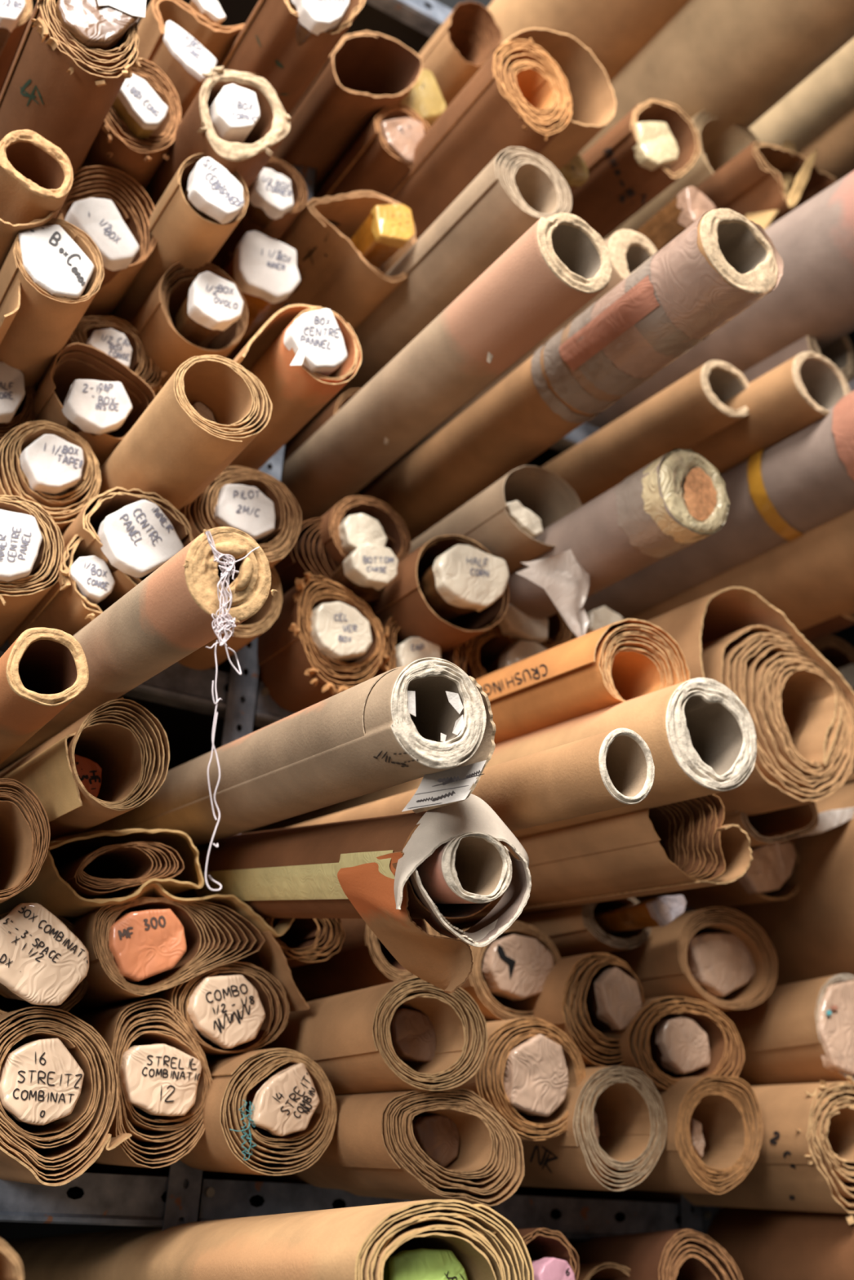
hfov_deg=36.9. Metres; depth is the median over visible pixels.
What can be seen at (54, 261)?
end cap
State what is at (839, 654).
paper roll
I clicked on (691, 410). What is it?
cardboard tube
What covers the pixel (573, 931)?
paper roll
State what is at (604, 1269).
paper roll
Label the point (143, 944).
end cap
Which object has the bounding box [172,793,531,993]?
paper roll
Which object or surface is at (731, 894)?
paper roll
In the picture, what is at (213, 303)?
end cap
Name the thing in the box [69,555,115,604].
end cap
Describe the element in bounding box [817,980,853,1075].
end cap
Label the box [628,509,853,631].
paper roll
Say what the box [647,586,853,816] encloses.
paper roll
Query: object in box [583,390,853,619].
paper roll
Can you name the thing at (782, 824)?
paper roll
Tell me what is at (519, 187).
paper roll
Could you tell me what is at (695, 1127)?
end cap
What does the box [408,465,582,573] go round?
paper roll
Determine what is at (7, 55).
paper roll
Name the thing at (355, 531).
end cap
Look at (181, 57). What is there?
end cap
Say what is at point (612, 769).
cardboard tube
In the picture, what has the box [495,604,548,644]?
end cap
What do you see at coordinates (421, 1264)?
end cap
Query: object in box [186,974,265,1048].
end cap
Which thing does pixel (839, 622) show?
cardboard tube
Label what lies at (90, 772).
end cap
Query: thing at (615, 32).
paper roll
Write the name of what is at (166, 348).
paper roll
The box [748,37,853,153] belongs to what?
paper roll
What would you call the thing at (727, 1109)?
paper roll
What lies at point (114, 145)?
paper roll
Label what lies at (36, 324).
paper roll
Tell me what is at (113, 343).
end cap
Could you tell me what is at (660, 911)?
end cap
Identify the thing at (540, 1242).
paper roll
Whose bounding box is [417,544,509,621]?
end cap
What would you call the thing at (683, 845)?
paper roll
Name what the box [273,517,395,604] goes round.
paper roll
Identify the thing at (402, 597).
paper roll
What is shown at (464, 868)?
cardboard tube
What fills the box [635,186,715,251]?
end cap
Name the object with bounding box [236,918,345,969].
paper roll
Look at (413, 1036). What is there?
end cap
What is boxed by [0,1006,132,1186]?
paper roll
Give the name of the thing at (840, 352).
cardboard tube
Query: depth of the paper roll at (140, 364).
1.41 m
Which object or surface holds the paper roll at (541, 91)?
on the storage rack
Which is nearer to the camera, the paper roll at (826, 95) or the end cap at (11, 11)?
the end cap at (11, 11)
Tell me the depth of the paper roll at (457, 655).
1.50 m
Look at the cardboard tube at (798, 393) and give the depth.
1.62 m
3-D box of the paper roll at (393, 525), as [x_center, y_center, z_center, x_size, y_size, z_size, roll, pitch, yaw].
[-0.320,0.023,1.896,0.110,0.100,0.982,16,-26,-28]
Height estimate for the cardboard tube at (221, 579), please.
0.348 m
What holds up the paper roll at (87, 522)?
on the paper roll at (64, 608)
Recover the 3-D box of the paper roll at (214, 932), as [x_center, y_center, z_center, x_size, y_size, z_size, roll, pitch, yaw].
[-0.495,0.442,1.607,0.172,0.094,1.011,16,-26,-28]
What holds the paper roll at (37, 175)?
on the paper roll at (36, 324)
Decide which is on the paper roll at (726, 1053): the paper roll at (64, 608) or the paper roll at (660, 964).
the paper roll at (660, 964)
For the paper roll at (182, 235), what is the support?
on the paper roll at (166, 348)
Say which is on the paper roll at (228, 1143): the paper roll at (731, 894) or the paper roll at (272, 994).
the paper roll at (272, 994)
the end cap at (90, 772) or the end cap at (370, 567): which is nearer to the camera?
the end cap at (90, 772)
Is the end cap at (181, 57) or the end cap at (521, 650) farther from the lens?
the end cap at (521, 650)
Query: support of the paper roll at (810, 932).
on the storage rack
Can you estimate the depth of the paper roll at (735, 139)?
1.95 m
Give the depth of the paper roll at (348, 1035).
1.20 m
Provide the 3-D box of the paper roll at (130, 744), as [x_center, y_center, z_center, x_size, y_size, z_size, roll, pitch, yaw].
[-0.564,0.243,1.562,0.093,0.149,1.135,16,-26,-28]
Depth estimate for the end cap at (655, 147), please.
1.74 m
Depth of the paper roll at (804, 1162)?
1.42 m
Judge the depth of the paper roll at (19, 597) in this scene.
1.19 m
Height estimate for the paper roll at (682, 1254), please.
0.229 m
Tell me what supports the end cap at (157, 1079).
in the paper roll at (155, 1141)
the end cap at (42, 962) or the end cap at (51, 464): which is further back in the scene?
the end cap at (51, 464)
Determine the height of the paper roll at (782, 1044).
0.180 m
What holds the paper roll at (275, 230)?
on the storage rack
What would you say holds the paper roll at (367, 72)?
on the storage rack
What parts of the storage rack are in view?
panel, post, post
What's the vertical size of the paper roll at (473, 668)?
0.096 m
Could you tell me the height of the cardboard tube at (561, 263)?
0.096 m
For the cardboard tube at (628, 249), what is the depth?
1.48 m
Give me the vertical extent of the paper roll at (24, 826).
0.106 m
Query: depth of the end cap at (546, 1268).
1.26 m
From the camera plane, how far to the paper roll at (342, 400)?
1.66 m
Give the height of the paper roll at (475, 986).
0.112 m
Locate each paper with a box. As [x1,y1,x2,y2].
[515,549,589,637]
[795,807,853,837]
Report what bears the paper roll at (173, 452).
on the paper roll at (87, 522)
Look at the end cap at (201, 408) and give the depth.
1.24 m
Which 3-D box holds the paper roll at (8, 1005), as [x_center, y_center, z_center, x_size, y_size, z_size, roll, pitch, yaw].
[-0.615,0.445,1.565,0.119,0.104,0.952,16,-26,-28]
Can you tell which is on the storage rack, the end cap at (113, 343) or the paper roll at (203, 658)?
the paper roll at (203, 658)
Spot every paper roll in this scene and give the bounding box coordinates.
[0,0,32,92]
[0,0,143,173]
[0,129,73,270]
[0,217,104,391]
[0,384,35,440]
[0,420,101,534]
[0,494,64,647]
[0,626,88,764]
[0,697,169,840]
[0,778,50,903]
[0,828,310,1011]
[0,897,265,1013]
[0,911,88,1023]
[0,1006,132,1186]
[0,1239,22,1279]
[3,1199,533,1279]
[8,533,102,646]
[31,342,155,468]
[56,165,156,316]
[62,315,168,392]
[62,486,194,612]
[71,960,289,1056]
[75,998,213,1168]
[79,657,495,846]
[80,58,181,190]
[86,1088,524,1206]
[97,355,272,511]
[111,152,248,324]
[130,262,248,396]
[136,0,259,120]
[145,66,291,207]
[157,566,282,674]
[163,1048,337,1175]
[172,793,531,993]
[180,465,302,568]
[209,156,307,266]
[213,571,385,712]
[217,250,302,359]
[220,0,365,114]
[228,303,361,470]
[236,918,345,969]
[254,976,487,1095]
[267,146,572,466]
[267,388,361,469]
[271,30,422,195]
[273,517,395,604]
[278,190,417,331]
[289,918,438,999]
[304,495,410,566]
[305,920,560,1022]
[313,103,429,198]
[368,534,508,653]
[371,614,466,678]
[386,27,616,239]
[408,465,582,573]
[417,1,502,106]
[438,897,651,958]
[446,794,752,923]
[450,840,799,924]
[451,1017,586,1140]
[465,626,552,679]
[475,617,689,744]
[479,612,572,666]
[486,0,688,81]
[493,952,644,1067]
[513,1075,853,1224]
[517,1227,579,1279]
[519,1066,666,1191]
[567,1228,742,1279]
[568,98,700,239]
[577,0,853,156]
[577,1262,630,1279]
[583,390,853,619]
[584,170,853,429]
[594,995,744,1090]
[604,109,759,240]
[609,906,777,1011]
[618,1207,853,1279]
[625,1075,762,1194]
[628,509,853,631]
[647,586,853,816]
[695,141,836,225]
[720,973,853,1086]
[721,802,818,847]
[724,771,853,986]
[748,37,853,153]
[797,107,853,181]
[808,634,853,669]
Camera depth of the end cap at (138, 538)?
1.21 m
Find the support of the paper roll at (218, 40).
on the paper roll at (196, 134)
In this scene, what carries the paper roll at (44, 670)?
on the paper roll at (24, 826)
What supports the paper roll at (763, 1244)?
on the storage rack
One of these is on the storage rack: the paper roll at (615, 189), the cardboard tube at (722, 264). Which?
the paper roll at (615, 189)
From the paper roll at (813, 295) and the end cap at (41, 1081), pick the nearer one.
the end cap at (41, 1081)
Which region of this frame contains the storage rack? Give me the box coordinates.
[0,0,853,1240]
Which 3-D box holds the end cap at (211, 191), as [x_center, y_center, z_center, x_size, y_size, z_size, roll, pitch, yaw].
[-0.240,-0.457,1.369,0.057,0.064,0.102,16,-26,-28]
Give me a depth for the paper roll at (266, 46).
1.47 m
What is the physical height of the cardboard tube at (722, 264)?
0.097 m
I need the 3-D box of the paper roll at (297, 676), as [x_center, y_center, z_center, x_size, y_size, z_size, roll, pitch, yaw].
[-0.351,0.143,1.820,0.128,0.139,1.003,16,-26,-28]
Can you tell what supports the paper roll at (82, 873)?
on the paper roll at (214, 932)
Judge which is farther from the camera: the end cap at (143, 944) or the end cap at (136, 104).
the end cap at (136, 104)
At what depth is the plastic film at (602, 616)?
1.63 m
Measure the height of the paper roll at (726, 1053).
0.108 m
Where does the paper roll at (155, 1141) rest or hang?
on the storage rack
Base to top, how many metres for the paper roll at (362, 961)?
0.102 m
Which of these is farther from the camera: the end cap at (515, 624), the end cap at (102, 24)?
the end cap at (515, 624)
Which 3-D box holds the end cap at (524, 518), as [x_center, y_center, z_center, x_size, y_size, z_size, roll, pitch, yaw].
[0.090,-0.129,1.539,0.054,0.037,0.102,16,-26,-28]
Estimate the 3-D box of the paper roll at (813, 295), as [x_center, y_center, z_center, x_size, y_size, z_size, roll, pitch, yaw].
[0.325,-0.404,1.998,0.179,0.307,1.762,16,-26,-29]
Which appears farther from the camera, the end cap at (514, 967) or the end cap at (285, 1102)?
the end cap at (514, 967)
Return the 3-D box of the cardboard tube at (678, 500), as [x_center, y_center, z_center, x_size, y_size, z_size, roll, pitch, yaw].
[-0.045,0.026,1.888,0.102,0.112,1.283,16,-26,-28]
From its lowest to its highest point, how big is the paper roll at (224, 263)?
0.111 m
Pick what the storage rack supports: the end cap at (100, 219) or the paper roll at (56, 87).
the paper roll at (56, 87)
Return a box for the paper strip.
[744,140,817,229]
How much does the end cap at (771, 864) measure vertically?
0.075 m
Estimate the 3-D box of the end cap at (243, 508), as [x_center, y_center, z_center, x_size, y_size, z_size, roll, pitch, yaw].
[-0.214,-0.123,1.383,0.066,0.058,0.101,16,-26,-28]
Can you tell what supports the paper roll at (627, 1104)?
on the storage rack
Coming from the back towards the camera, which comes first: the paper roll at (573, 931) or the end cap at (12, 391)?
the paper roll at (573, 931)
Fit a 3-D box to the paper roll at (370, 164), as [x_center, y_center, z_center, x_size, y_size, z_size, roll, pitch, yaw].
[-0.294,-0.512,2.091,0.092,0.099,1.022,16,-26,-28]
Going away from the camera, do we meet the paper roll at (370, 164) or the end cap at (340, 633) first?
the end cap at (340, 633)
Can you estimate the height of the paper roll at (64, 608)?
0.088 m
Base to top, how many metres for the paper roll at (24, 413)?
0.108 m
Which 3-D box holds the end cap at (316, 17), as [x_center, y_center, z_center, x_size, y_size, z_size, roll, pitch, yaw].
[-0.140,-0.704,1.469,0.064,0.081,0.102,16,-26,-28]
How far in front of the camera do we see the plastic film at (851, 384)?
1.70 m
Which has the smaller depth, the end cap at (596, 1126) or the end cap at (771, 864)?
the end cap at (596, 1126)
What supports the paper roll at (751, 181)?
on the storage rack
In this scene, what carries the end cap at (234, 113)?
in the paper roll at (196, 134)
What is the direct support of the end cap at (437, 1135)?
in the paper roll at (373, 1150)
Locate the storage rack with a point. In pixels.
(180, 696)
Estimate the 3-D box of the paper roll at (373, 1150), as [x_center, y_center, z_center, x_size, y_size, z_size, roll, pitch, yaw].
[-0.265,0.634,1.615,0.157,0.114,1.123,16,-26,-28]
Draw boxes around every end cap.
[0,0,26,56]
[0,361,25,427]
[0,509,42,582]
[0,902,88,1005]
[0,1038,84,1125]
[18,224,94,297]
[19,434,84,496]
[55,0,146,50]
[62,378,132,435]
[64,197,139,288]
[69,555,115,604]
[74,754,102,797]
[86,328,132,368]
[97,499,184,579]
[108,908,186,982]
[112,73,168,139]
[120,1044,201,1116]
[155,20,217,107]
[172,271,243,348]
[183,156,244,223]
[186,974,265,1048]
[189,0,226,25]
[191,402,216,422]
[208,84,260,143]
[213,484,275,541]
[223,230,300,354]
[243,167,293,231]
[245,1062,319,1136]
[283,308,347,375]
[289,0,349,46]
[311,601,372,661]
[330,543,398,597]
[338,513,386,552]
[350,204,414,269]
[379,117,424,167]
[382,1248,467,1279]
[389,1008,435,1062]
[395,636,440,667]
[400,69,446,127]
[412,1114,459,1167]
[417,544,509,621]
[480,640,547,674]
[480,933,554,1000]
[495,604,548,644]
[502,1033,568,1116]
[504,500,542,538]
[531,1257,574,1279]
[558,153,588,191]
[585,967,642,1030]
[592,894,686,933]
[593,1111,599,1142]
[632,121,678,170]
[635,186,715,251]
[648,1016,710,1074]
[686,933,754,997]
[688,1118,705,1158]
[737,842,795,893]
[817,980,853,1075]
[835,663,853,691]
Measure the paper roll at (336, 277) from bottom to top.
0.126 m
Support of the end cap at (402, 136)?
on the paper roll at (370, 164)
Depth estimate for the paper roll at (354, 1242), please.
0.96 m
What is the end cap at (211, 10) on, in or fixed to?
on the paper roll at (218, 40)
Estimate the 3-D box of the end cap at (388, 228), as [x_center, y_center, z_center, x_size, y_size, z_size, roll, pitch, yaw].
[-0.089,-0.475,1.622,0.057,0.061,0.202,16,-26,-28]
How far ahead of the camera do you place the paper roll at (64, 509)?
1.26 m
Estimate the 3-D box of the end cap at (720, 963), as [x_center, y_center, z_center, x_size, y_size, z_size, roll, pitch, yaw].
[0.332,0.401,1.572,0.111,0.080,0.101,16,-26,-28]
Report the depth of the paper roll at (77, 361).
1.33 m
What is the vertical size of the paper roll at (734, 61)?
0.244 m
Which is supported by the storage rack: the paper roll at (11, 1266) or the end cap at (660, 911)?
the paper roll at (11, 1266)
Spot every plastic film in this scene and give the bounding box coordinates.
[570,605,622,639]
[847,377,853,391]
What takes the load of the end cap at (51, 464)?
on the paper roll at (64, 509)
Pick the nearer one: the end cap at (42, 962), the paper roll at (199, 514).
the end cap at (42, 962)
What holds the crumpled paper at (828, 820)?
on the paper roll at (810, 932)
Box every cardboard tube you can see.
[0,526,278,891]
[242,677,756,841]
[281,212,612,523]
[284,728,654,831]
[352,229,657,496]
[361,208,782,542]
[416,831,511,904]
[506,448,729,618]
[540,360,748,506]
[688,351,850,474]
[742,334,853,383]
[798,613,853,642]
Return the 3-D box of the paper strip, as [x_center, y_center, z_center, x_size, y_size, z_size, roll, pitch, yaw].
[0.509,-0.629,1.845,0.183,0.381,0.082,16,-26,-28]
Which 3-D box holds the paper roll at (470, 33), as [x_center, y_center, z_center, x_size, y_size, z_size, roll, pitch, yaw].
[-0.198,-0.706,2.221,0.088,0.120,1.031,16,-26,-28]
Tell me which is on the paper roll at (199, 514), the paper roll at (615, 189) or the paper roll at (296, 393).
the paper roll at (296, 393)
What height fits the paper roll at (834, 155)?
0.193 m
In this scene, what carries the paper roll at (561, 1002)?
on the paper roll at (627, 1104)
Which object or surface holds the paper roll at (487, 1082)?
on the paper roll at (627, 1104)
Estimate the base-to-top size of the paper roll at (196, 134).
0.128 m
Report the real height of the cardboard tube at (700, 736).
0.166 m
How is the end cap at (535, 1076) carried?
in the paper roll at (487, 1082)
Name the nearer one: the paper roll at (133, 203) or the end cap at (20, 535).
the end cap at (20, 535)
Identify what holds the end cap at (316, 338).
on the paper roll at (296, 393)
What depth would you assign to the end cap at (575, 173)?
1.69 m
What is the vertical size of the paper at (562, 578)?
0.128 m
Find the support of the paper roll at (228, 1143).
on the storage rack
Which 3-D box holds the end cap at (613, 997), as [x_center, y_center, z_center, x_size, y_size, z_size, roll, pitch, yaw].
[0.191,0.412,1.458,0.058,0.067,0.100,16,-26,-28]
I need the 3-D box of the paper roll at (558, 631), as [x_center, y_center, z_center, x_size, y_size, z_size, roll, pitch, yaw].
[-0.110,0.113,2.009,0.133,0.121,0.968,16,-26,-28]
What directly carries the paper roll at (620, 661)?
on the cardboard tube at (700, 736)
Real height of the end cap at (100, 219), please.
0.075 m
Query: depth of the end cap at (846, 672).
1.89 m
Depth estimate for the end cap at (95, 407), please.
1.29 m
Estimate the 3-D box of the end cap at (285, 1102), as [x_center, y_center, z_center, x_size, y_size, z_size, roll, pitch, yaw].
[-0.151,0.436,1.213,0.064,0.065,0.101,16,-26,-28]

